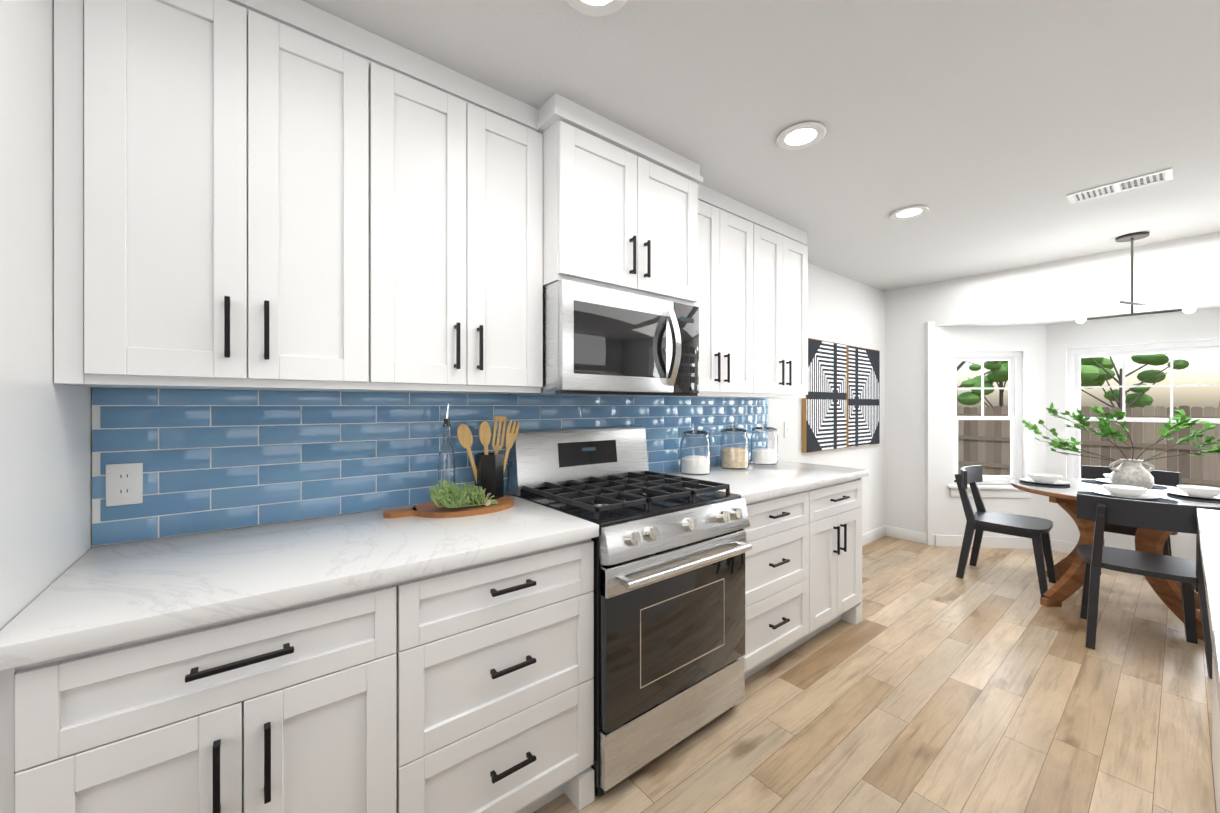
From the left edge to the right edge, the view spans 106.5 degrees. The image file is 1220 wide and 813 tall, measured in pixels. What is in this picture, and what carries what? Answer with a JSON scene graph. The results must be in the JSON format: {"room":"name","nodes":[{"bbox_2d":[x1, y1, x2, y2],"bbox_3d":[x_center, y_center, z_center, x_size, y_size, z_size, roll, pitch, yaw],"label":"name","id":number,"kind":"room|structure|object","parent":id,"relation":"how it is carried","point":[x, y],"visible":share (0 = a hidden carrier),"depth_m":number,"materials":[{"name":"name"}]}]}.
{"room":"kitchen","nodes":[
{"label":"kitchen","id":0,"kind":"room"},
{"bbox_2d":[0,0,90,630],"bbox_3d":[-1.238,0.081,0.970,0.060,2.440,0.668,0,0,-38],"label":"wall","id":1,"kind":"structure","parent":0,"point":[45,481],"depth_m":0.90,"materials":[{"name":"white paint"}]},
{"bbox_2d":[91,263,883,547],"bbox_3d":[-0.536,0.080,2.031,8.540,2.440,0.120,0,0,-38],"label":"wall","id":2,"kind":"structure","parent":0,"point":[844,310],"depth_m":4.02,"materials":[{"name":"white paint"}]},
{"bbox_2d":[54,0,401,392],"bbox_3d":[-1.047,-0.594,1.336,0.692,1.089,0.328,0,0,-38],"label":"upper cabinet","id":3,"kind":"object","parent":2,"relation":"attached to","point":[280,194],"depth_m":1.17,"materials":[{"name":"white paint"}]},
{"bbox_2d":[92,388,767,546],"bbox_3d":[-0.141,0.168,2.260,3.257,0.434,0.008,0,0,-38],"label":"tile backsplash","id":4,"kind":"structure","parent":2,"relation":"attached to","point":[212,460],"depth_m":1.54,"materials":[{"name":"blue tile"}]},
{"bbox_2d":[106,463,142,506],"bbox_3d":[-1.361,0.221,1.278,0.072,0.116,0.010,0,0,-38],"label":"electrical outlet","id":5,"kind":"object","parent":4,"relation":"attached to","point":[124,483],"visible":1,"depth_m":1.27,"materials":[{"name":"white plastic"}]},
{"bbox_2d":[402,47,541,395],"bbox_3d":[-0.621,-0.594,1.675,0.672,1.089,0.328,0,0,-38],"label":"upper cabinet","id":6,"kind":"object","parent":2,"relation":"attached to","point":[472,150],"depth_m":1.57,"materials":[{"name":"white paint"}]},
{"bbox_2d":[542,268,689,396],"bbox_3d":[-0.064,-0.253,1.994,0.587,0.417,0.499,0,0,-38],"label":"microwave","id":7,"kind":"object","parent":2,"relation":"attached to","point":[602,336],"depth_m":1.81,"materials":[{"name":"silver metal"}]},
{"bbox_2d":[542,93,705,299],"bbox_3d":[-0.018,-0.802,2.072,0.766,0.674,0.456,0,0,-38],"label":"upper cabinet","id":8,"kind":"object","parent":2,"relation":"attached to","point":[619,204],"depth_m":1.84,"materials":[{"name":"white paint"}]},
{"bbox_2d":[690,296,713,397],"bbox_3d":[0.213,-0.253,2.214,0.218,0.417,0.499,0,0,-38],"label":"upper cabinet","id":9,"kind":"object","parent":2,"relation":"attached to","point":[701,311],"depth_m":2.35,"materials":[{"name":"white paint"}]},
{"bbox_2d":[706,186,765,398],"bbox_3d":[0.510,-0.594,2.573,0.685,1.089,0.328,0,0,-38],"label":"upper cabinet","id":10,"kind":"object","parent":2,"relation":"attached to","point":[735,230],"depth_m":2.53,"materials":[{"name":"white paint"}]},
{"bbox_2d":[784,422,789,436],"bbox_3d":[1.338,0.180,3.434,0.072,0.116,0.013,0,0,-38],"label":"light switch","id":11,"kind":"object","parent":2,"relation":"attached to","point":[786,429],"visible":1,"depth_m":3.43,"materials":[{"name":"white plastic"}]},
{"bbox_2d":[766,214,807,398],"bbox_3d":[0.936,-0.595,2.912,0.679,1.089,0.328,0,0,-38],"label":"upper cabinet","id":12,"kind":"object","parent":2,"relation":"attached to","point":[786,250],"depth_m":2.83,"materials":[{"name":"white paint"}]},
{"bbox_2d":[802,338,845,452],"bbox_3d":[1.782,-0.080,3.768,0.680,0.900,0.039,0,0,-38],"label":"art panel","id":13,"kind":"object","parent":2,"relation":"attached to","point":[824,414],"visible":0.79,"depth_m":3.72,"materials":[{"name":"black wood"}]},
{"bbox_2d":[846,345,879,447],"bbox_3d":[2.333,-0.081,4.207,0.660,0.900,0.039,0,0,-38],"label":"art panel","id":14,"kind":"object","parent":2,"relation":"attached to","point":[862,396],"visible":0.89,"depth_m":4.16,"materials":[{"name":"black wood"}]},
{"bbox_2d":[302,0,1219,291],"bbox_3d":[1.129,-1.189,-0.064,8.540,0.100,5.470,0,0,-38],"label":"ceiling","id":15,"kind":"structure","parent":0,"point":[990,134],"depth_m":1.70,"materials":[{"name":"white paint"}]},
{"bbox_2d":[566,0,627,15],"bbox_3d":[-0.037,-1.133,1.226,0.196,0.012,0.196,0,0,-38],"label":"recessed light","id":16,"kind":"object","parent":15,"relation":"in","point":[597,7],"visible":1,"depth_m":1.29,"materials":[{"name":"white plastic"}]},
{"bbox_2d":[776,122,825,149],"bbox_3d":[0.804,-1.134,1.920,0.196,0.012,0.196,0,0,-38],"label":"recessed light","id":17,"kind":"object","parent":15,"relation":"in","point":[802,135],"visible":0.98,"depth_m":1.91,"materials":[{"name":"white"}]},
{"bbox_2d":[890,205,928,219],"bbox_3d":[1.759,-1.134,2.679,0.196,0.012,0.196,0,0,-38],"label":"recessed light","id":18,"kind":"object","parent":15,"relation":"in","point":[909,212],"visible":1,"depth_m":2.68,"materials":[{"name":"white plastic"}]},
{"bbox_2d":[1066,168,1172,203],"bbox_3d":[2.642,-1.135,2.372,0.160,0.008,0.360,0,0,-38],"label":"ceiling vent","id":19,"kind":"object","parent":15,"relation":"in","point":[1129,184],"visible":1,"depth_m":2.36,"materials":[{"name":"white metal"}]},
{"bbox_2d":[1076,231,1195,322],"bbox_3d":[3.503,-0.862,3.057,0.462,0.556,0.289,0,0,16],"label":"pendant light","id":20,"kind":"object","parent":15,"relation":"hanging from","point":[1132,237],"visible":1,"depth_m":3.05,"materials":[{"name":"brown metal"}]},
{"bbox_2d":[533,536,1215,812],"bbox_3d":[1.575,1.351,0.292,9.680,0.100,5.470,0,0,-38],"label":"floor","id":21,"kind":"structure","parent":0,"point":[930,682],"depth_m":1.92,"materials":[{"name":"brown wood"}]},
{"bbox_2d":[0,579,407,812],"bbox_3d":[-0.971,0.863,1.186,0.623,0.876,0.658,0,0,-38],"label":"base cabinet","id":22,"kind":"object","parent":21,"relation":"on","point":[303,707],"depth_m":0.92,"materials":[{"name":"white paint"}]},
{"bbox_2d":[0,460,868,670],"bbox_3d":[0.070,0.405,1.997,3.263,0.040,0.683,0,0,-38],"label":"countertop","id":23,"kind":"structure","parent":22,"relation":"on","point":[97,597],"depth_m":1.13,"materials":[{"name":"stone"}]},
{"bbox_2d":[383,496,513,518],"bbox_3d":[-0.583,0.376,1.689,0.460,0.018,0.270,0,0,-30],"label":"cutting board","id":24,"kind":"object","parent":23,"relation":"on","point":[429,509],"visible":0.85,"depth_m":1.61,"materials":[{"name":"brown wood"}]},
{"bbox_2d":[438,404,454,502],"bbox_3d":[-0.623,0.180,1.738,0.062,0.375,0.062,0,0,-38],"label":"oil bottle","id":25,"kind":"object","parent":24,"relation":"on","point":[446,464],"visible":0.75,"depth_m":1.72,"materials":[{"name":"clear glass"}]},
{"bbox_2d":[429,479,497,507],"bbox_3d":[-0.519,0.310,1.628,0.246,0.112,0.161,0,0,-38],"label":"herb bundle","id":26,"kind":"object","parent":24,"relation":"on","point":[452,495],"visible":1,"depth_m":1.60,"materials":[{"name":"green plant"}]},
{"bbox_2d":[457,416,519,498],"bbox_3d":[-0.482,0.204,1.831,0.256,0.327,0.112,0,0,-38],"label":"utensil holder","id":27,"kind":"object","parent":24,"relation":"on","point":[488,468],"visible":0.98,"depth_m":1.80,"materials":[{"name":"beige wood"}]},
{"bbox_2d":[680,424,710,474],"bbox_3d":[0.486,0.245,2.594,0.172,0.281,0.172,0,0,-38],"label":"canister","id":28,"kind":"object","parent":23,"relation":"on","point":[695,451],"visible":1,"depth_m":2.52,"materials":[{"name":"clear glass"}]},
{"bbox_2d":[720,422,748,468],"bbox_3d":[0.772,0.244,2.828,0.172,0.281,0.172,0,0,-38],"label":"canister","id":29,"kind":"object","parent":23,"relation":"on","point":[734,447],"visible":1,"depth_m":2.76,"materials":[{"name":"clear glass"}]},
{"bbox_2d":[751,421,777,464],"bbox_3d":[1.027,0.244,3.037,0.172,0.281,0.172,0,0,-38],"label":"canister","id":30,"kind":"object","parent":23,"relation":"on","point":[764,444],"visible":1,"depth_m":2.97,"materials":[{"name":"clear glass"}]},
{"bbox_2d":[408,538,593,812],"bbox_3d":[-0.518,0.863,1.546,0.672,0.876,0.658,0,0,-38],"label":"base cabinet","id":31,"kind":"object","parent":21,"relation":"on","point":[466,690],"depth_m":1.30,"materials":[{"name":"white paint"}]},
{"bbox_2d":[509,426,751,795],"bbox_3d":[0.085,0.705,1.942,0.758,1.190,0.753,0,0,-38],"label":"range","id":32,"kind":"object","parent":21,"relation":"on","point":[669,600],"visible":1,"depth_m":1.70,"materials":[{"name":"silver metal"}]},
{"bbox_2d":[736,487,819,704],"bbox_3d":[0.613,0.863,2.445,0.685,0.876,0.658,0,0,-38],"label":"base cabinet","id":33,"kind":"object","parent":21,"relation":"on","point":[782,565],"depth_m":2.20,"materials":[{"name":"white paint"}]},
{"bbox_2d":[820,478,861,631],"bbox_3d":[1.073,0.862,2.810,0.628,0.876,0.658,0,0,-38],"label":"base cabinet","id":34,"kind":"object","parent":21,"relation":"on","point":[840,503],"depth_m":2.58,"materials":[{"name":"white paint"}]},
{"bbox_2d":[954,465,1056,596],"bbox_3d":[2.943,0.894,3.406,0.508,0.819,0.528,0,0,-40],"label":"chair","id":35,"kind":"object","parent":21,"relation":"on","point":[981,520],"visible":1,"depth_m":3.38,"materials":[{"name":"grey wood"}]},
{"bbox_2d":[1010,477,1219,640],"bbox_3d":[3.315,0.925,2.972,1.060,0.750,1.060,0,0,-38],"label":"dining table","id":36,"kind":"object","parent":21,"relation":"on","point":[1069,570],"visible":0.38,"depth_m":2.94,"materials":[{"name":"brown wood"}]},
{"bbox_2d":[1019,473,1069,487],"bbox_3d":[3.061,0.518,3.213,0.260,0.063,0.400,0,0,44],"label":"place setting","id":37,"kind":"object","parent":36,"relation":"on","point":[1044,480],"visible":0.98,"depth_m":3.16,"materials":[{"name":"grey ceramic"}]},
{"bbox_2d":[1020,402,1219,489],"bbox_3d":[3.425,0.262,2.977,0.600,0.576,1.169,0,0,-38],"label":"vase","id":38,"kind":"object","parent":36,"relation":"on","point":[1132,472],"visible":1,"depth_m":2.94,"materials":[{"name":"white"}]},
{"bbox_2d":[1081,474,1167,488],"bbox_3d":[3.573,0.518,3.177,0.260,0.063,0.400,0,0,-38],"label":"place setting","id":39,"kind":"object","parent":36,"relation":"on","point":[1102,481],"visible":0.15,"depth_m":3.21,"materials":[{"name":"grey"}]},
{"bbox_2d":[1077,484,1177,503],"bbox_3d":[3.088,0.518,2.733,0.400,0.063,0.260,0,0,44],"label":"place setting","id":40,"kind":"object","parent":36,"relation":"on","point":[1125,492],"visible":0.96,"depth_m":2.70,"materials":[{"name":"grey ceramic"}]},
{"bbox_2d":[1167,485,1219,503],"bbox_3d":[3.529,0.518,2.721,0.400,0.063,0.260,0,0,-40],"label":"place setting","id":41,"kind":"object","parent":36,"relation":"on","point":[1199,493],"visible":1,"depth_m":2.69,"materials":[{"name":"grey ceramic"}]},
{"bbox_2d":[1081,465,1180,555],"bbox_3d":[3.825,0.894,3.377,0.528,0.819,0.509,0,0,-38],"label":"chair","id":42,"kind":"object","parent":21,"relation":"on","point":[1168,478],"visible":0.29,"depth_m":3.34,"materials":[{"name":"grey wood"}]},
{"bbox_2d":[1077,494,1219,678],"bbox_3d":[2.883,0.895,2.470,0.509,0.819,0.528,0,0,44],"label":"chair","id":43,"kind":"object","parent":21,"relation":"on","point":[1097,555],"visible":0.81,"depth_m":2.40,"materials":[{"name":"grey wood"}]},
{"bbox_2d":[1212,660,1219,812],"bbox_3d":[0.671,0.864,0.007,4.470,0.876,0.690,0,0,-38],"label":"kitchen island","id":44,"kind":"object","parent":21,"relation":"on","point":[1215,739],"depth_m":1.50,"materials":[{"name":"white paint"}]},
{"bbox_2d":[1197,508,1219,735],"bbox_3d":[0.681,0.406,0.018,4.500,0.040,0.755,0,0,-38],"label":"island countertop","id":45,"kind":"structure","parent":44,"relation":"on","point":[1208,521],"depth_m":1.12,"materials":[{"name":"white stone"}]},
{"bbox_2d":[924,322,1045,544],"bbox_3d":[3.488,0.259,4.237,1.053,2.080,0.120,0,0,7],"label":"wall","id":46,"kind":"structure","parent":0,"point":[944,513],"depth_m":4.21,"materials":[{"name":"white paint"}]},
{"bbox_2d":[947,351,1030,497],"bbox_3d":[3.483,0.169,4.207,0.720,1.340,0.150,0,0,7],"label":"window","id":47,"kind":"structure","parent":46,"relation":"in","point":[1014,359],"depth_m":4.22,"materials":[{"name":"white plastic"}]},
{"bbox_2d":[884,232,1219,532],"bbox_3d":[4.424,0.080,2.557,0.120,2.440,5.230,0,0,-38],"label":"wall","id":48,"kind":"structure","parent":0,"point":[1183,269],"depth_m":3.90,"materials":[{"name":"white paint"}]},
{"bbox_2d":[862,525,1076,553],"bbox_3d":[3.821,1.250,2.078,2.740,0.100,5.230,0,0,-38],"label":"baseboard","id":49,"kind":"structure","parent":48,"relation":"attached to","point":[986,542],"depth_m":4.20,"materials":[{"name":"white wood"}]},
{"bbox_2d":[955,297,1219,326],"bbox_3d":[4.257,-0.985,3.618,0.940,0.510,3.100,0,0,-38],"label":"ceiling","id":50,"kind":"structure","parent":0,"point":[1206,303],"depth_m":3.61,"materials":[{"name":"white paint"}]},
{"bbox_2d":[1046,307,1219,560],"bbox_3d":[4.359,0.260,3.700,0.120,2.080,1.300,0,0,-38],"label":"wall","id":51,"kind":"structure","parent":0,"point":[1179,326],"depth_m":3.86,"materials":[{"name":"white paint"}]},
{"bbox_2d":[1067,339,1219,477],"bbox_3d":[4.336,0.170,3.681,0.150,1.340,1.020,0,0,-38],"label":"window","id":52,"kind":"structure","parent":51,"relation":"in","point":[1074,357],"depth_m":3.83,"materials":[{"name":"white plastic"}]},
{"label":"outside","id":53,"kind":"structure","parent":0,"visible":0},
{"bbox_2d":[963,422,1190,484],"bbox_3d":[25.486,1.654,20.175,54.780,0.519,60.000,0,0,-38],"label":"ground","id":54,"kind":"structure","parent":53,"point":[1080,450],"depth_m":18.21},
{"bbox_2d":[957,361,990,406],"bbox_3d":[19.477,-4.554,20.823,22.839,12.694,43.169,0,0,-38],"label":"trees","id":55,"kind":"object","parent":54,"relation":"on","point":[961,364],"depth_m":17.11,"materials":[{"name":"plant"}]},
{"bbox_2d":[957,351,1202,411],"bbox_3d":[12.941,-0.600,12.092,4.566,4.792,22.344,0,0,-38],"label":"trees","id":56,"kind":"object","parent":54,"relation":"on","point":[1096,371],"visible":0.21,"depth_m":11.53,"materials":[{"name":"green plant"}]},
{"bbox_2d":[957,406,1219,487],"bbox_3d":[9.268,0.897,11.133,0.060,1.800,38.028,0,0,-38],"label":"fence","id":57,"kind":"object","parent":54,"relation":"on","point":[978,437],"visible":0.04,"depth_m":9.38,"materials":[{"name":"brown wood"}]}
]}

